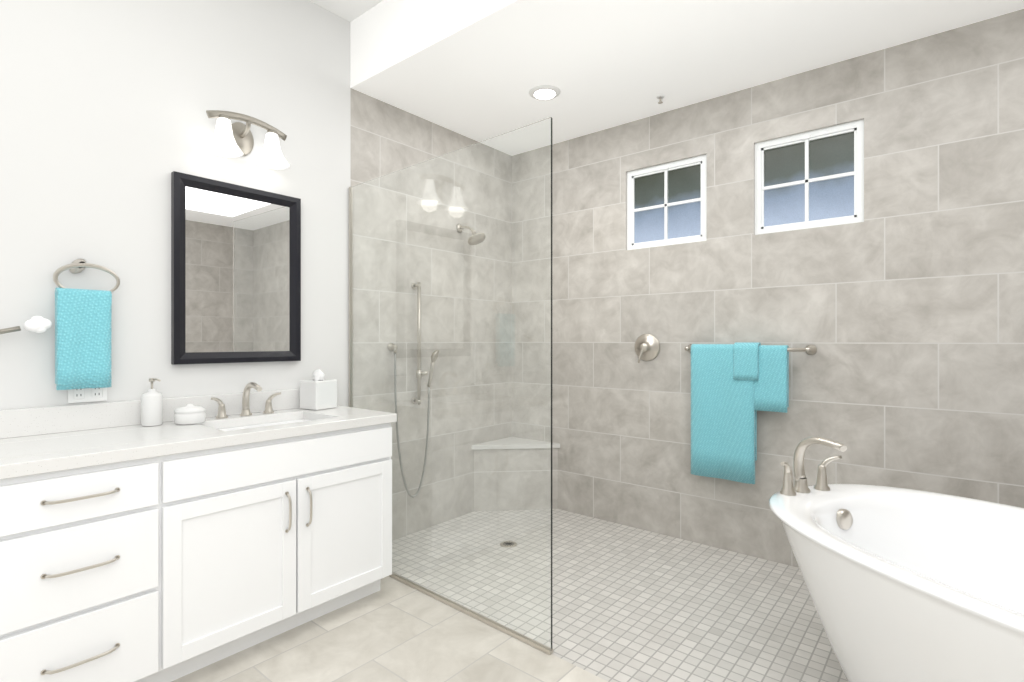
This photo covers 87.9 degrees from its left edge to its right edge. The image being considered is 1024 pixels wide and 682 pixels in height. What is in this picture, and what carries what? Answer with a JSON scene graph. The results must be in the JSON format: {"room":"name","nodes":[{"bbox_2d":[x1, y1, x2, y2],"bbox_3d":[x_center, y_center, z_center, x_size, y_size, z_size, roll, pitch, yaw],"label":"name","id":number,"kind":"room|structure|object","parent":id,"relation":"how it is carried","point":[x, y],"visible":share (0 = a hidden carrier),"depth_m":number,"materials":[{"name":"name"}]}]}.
{"room":"bathroom","nodes":[
{"label":"bathroom","id":0,"kind":"room"},
{"bbox_2d":[0,0,477,409],"bbox_3d":[-1.542,-0.300,2.262,0.120,3.140,4.940,0,0,40],"label":"wall","id":1,"kind":"structure","parent":0,"point":[107,126],"depth_m":2.23,"materials":[{"name":"white paint"}]},
{"bbox_2d":[0,316,51,333],"bbox_3d":[-1.763,-0.038,1.829,0.269,0.103,0.051,0,0,-40],"label":"bath brush","id":2,"kind":"object","parent":1,"relation":"attached to","point":[38,324],"visible":1,"depth_m":1.87,"materials":[{"name":"white"}]},
{"bbox_2d":[53,259,119,389],"bbox_3d":[-1.614,-0.069,2.015,0.080,0.493,0.203,0,0,40],"label":"towel ring","id":3,"kind":"object","parent":1,"relation":"attached to","point":[82,338],"visible":1,"depth_m":1.98,"materials":[{"name":"teal fabric"}]},
{"bbox_2d":[68,388,106,402],"bbox_3d":[-1.634,0.195,2.046,0.009,0.080,0.120,0,0,40],"label":"electrical outlet plate","id":4,"kind":"object","parent":1,"relation":"attached to","point":[86,395],"visible":0.54,"depth_m":2.04,"materials":[{"name":"white plastic"}]},
{"bbox_2d":[0,388,299,437],"bbox_3d":[-1.608,0.292,2.069,0.020,0.098,2.019,0,0,40],"label":"backsplash","id":5,"kind":"structure","parent":1,"relation":"attached to","point":[53,419],"depth_m":2.04,"materials":[{"name":"white stone"}]},
{"bbox_2d":[171,171,300,364],"bbox_3d":[-1.263,-0.310,2.479,0.030,0.820,0.570,0,0,40],"label":"mirror","id":6,"kind":"object","parent":1,"relation":"attached to","point":[235,273],"visible":0.92,"depth_m":2.45,"materials":[{"name":"black mirror"}]},
{"bbox_2d":[204,110,289,168],"bbox_3d":[-1.210,-0.934,2.435,0.168,0.194,0.372,0,0,40],"label":"sconce","id":7,"kind":"object","parent":1,"relation":"attached to","point":[232,140],"visible":1,"depth_m":2.45,"materials":[{"name":"white glass"}]},
{"bbox_2d":[310,0,382,21],"bbox_3d":[-0.289,-1.820,0.310,4.300,0.100,3.290,0,0,40],"label":"ceiling","id":8,"kind":"structure","parent":0,"point":[350,10],"depth_m":2.81,"materials":[{"name":"white paint"}]},
{"bbox_2d":[171,509,847,681],"bbox_3d":[0.161,1.230,0.853,4.300,0.080,4.700,0,0,40],"label":"floor","id":9,"kind":"structure","parent":0,"point":[631,604],"depth_m":2.18,"materials":[{"name":"tile"}]},
{"bbox_2d":[0,418,396,681],"bbox_3d":[-1.394,0.785,1.883,0.586,0.810,2.005,0,0,40],"label":"bathroom vanity","id":10,"kind":"object","parent":9,"relation":"on","point":[132,549],"depth_m":1.82,"materials":[{"name":"white wood"}]},
{"bbox_2d":[0,406,395,473],"bbox_3d":[-1.400,0.360,1.897,0.560,0.039,2.019,0,0,40],"label":"countertop","id":11,"kind":"structure","parent":10,"relation":"on","point":[69,447],"depth_m":1.90,"materials":[{"name":"white stone"}]},
{"bbox_2d":[141,378,162,425],"bbox_3d":[-1.450,0.244,2.141,0.078,0.190,0.072,0,0,40],"label":"soap dispenser","id":12,"kind":"object","parent":11,"relation":"on","point":[151,406],"visible":1,"depth_m":2.12,"materials":[{"name":"white ceramic"}]},
{"bbox_2d":[174,404,205,424],"bbox_3d":[-1.334,0.299,2.200,0.114,0.080,0.114,0,0,40],"label":"jar","id":13,"kind":"object","parent":11,"relation":"on","point":[188,414],"visible":1,"depth_m":2.16,"materials":[{"name":"white ceramic"}]},
{"bbox_2d":[208,382,283,417],"bbox_3d":[-1.178,0.263,2.401,0.165,0.155,0.314,0,0,40],"label":"faucet","id":14,"kind":"object","parent":11,"relation":"on","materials":[{"name":"silver metal"}]},
{"bbox_2d":[216,414,307,429],"bbox_3d":[-1.052,0.446,2.297,0.344,0.157,0.514,0,0,40],"label":"sink","id":15,"kind":"object","parent":11,"relation":"in","point":[299,417],"depth_m":2.42,"materials":[{"name":"white ceramic"}]},
{"bbox_2d":[300,369,336,409],"bbox_3d":[-0.978,0.241,2.685,0.130,0.196,0.130,0,0,32],"label":"tissue box","id":16,"kind":"object","parent":11,"relation":"on","point":[318,392],"visible":0.98,"depth_m":2.64,"materials":[{"name":"white ceramic"}]},
{"bbox_2d":[349,117,552,654],"bbox_3d":[-0.373,0.170,2.482,1.398,2.040,0.068,0,0,40],"label":"glass panel","id":17,"kind":"object","parent":9,"relation":"on","point":[450,309],"visible":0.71,"depth_m":2.32,"materials":[{"name":"clear glass"}]},
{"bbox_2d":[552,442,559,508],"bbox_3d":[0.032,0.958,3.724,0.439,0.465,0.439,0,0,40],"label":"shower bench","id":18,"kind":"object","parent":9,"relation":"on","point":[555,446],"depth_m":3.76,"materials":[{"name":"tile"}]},
{"bbox_2d":[769,437,1023,681],"bbox_3d":[1.461,0.769,1.255,1.679,0.841,1.322,0,0,40],"label":"bathtub","id":19,"kind":"object","parent":9,"relation":"on","point":[906,585],"visible":1,"depth_m":1.61,"materials":[{"name":"white ceramic"}]},
{"bbox_2d":[351,0,1023,144],"bbox_3d":[1.209,-1.637,2.121,4.300,0.465,1.410,0,0,40],"label":"ceiling","id":20,"kind":"structure","parent":0,"point":[476,70],"depth_m":2.60,"materials":[{"name":"white paint"}]},
{"bbox_2d":[529,85,560,99],"bbox_3d":[0.185,-1.398,3.001,0.180,0.014,0.180,0,0,40],"label":"recessed light","id":21,"kind":"object","parent":20,"relation":"in","point":[543,92],"visible":1,"depth_m":2.98,"materials":[{"name":"white plastic"}]},
{"bbox_2d":[656,95,664,103],"bbox_3d":[0.855,-1.387,3.057,0.048,0.036,0.048,0,0,40],"label":"sprinkler","id":22,"kind":"object","parent":20,"relation":"in","point":[660,97],"visible":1,"depth_m":3.05,"materials":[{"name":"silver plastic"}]},
{"bbox_2d":[552,9,1023,566],"bbox_3d":[1.743,-0.300,2.672,4.420,3.140,0.120,0,0,40],"label":"wall","id":23,"kind":"structure","parent":0,"point":[900,307],"depth_m":2.73,"materials":[{"name":"tile"}]},
{"bbox_2d":[635,334,659,362],"bbox_3d":[0.827,0.046,3.306,0.170,0.182,0.067,0,0,40],"label":"shower valve","id":24,"kind":"object","parent":23,"relation":"attached to","point":[647,347],"visible":1,"depth_m":3.30,"materials":[{"name":"silver metal"}]},
{"bbox_2d":[627,154,706,249],"bbox_3d":[0.964,-0.840,3.299,0.520,0.510,0.064,0,0,40],"label":"window","id":25,"kind":"structure","parent":23,"relation":"in","point":[666,204],"depth_m":3.28,"materials":[{"name":"white plastic"}]},
{"bbox_2d":[685,342,816,483],"bbox_3d":[1.273,0.386,2.908,0.679,0.758,0.112,0,0,40],"label":"towel rail","id":26,"kind":"object","parent":23,"relation":"attached to","point":[735,386],"visible":1,"depth_m":2.90,"materials":[{"name":"teal fabric"}]},
{"bbox_2d":[755,119,863,234],"bbox_3d":[1.561,-0.840,2.805,0.510,0.510,0.064,0,0,40],"label":"window","id":27,"kind":"structure","parent":23,"relation":"in","point":[811,179],"depth_m":2.78,"materials":[{"name":"white plastic"}]}
]}

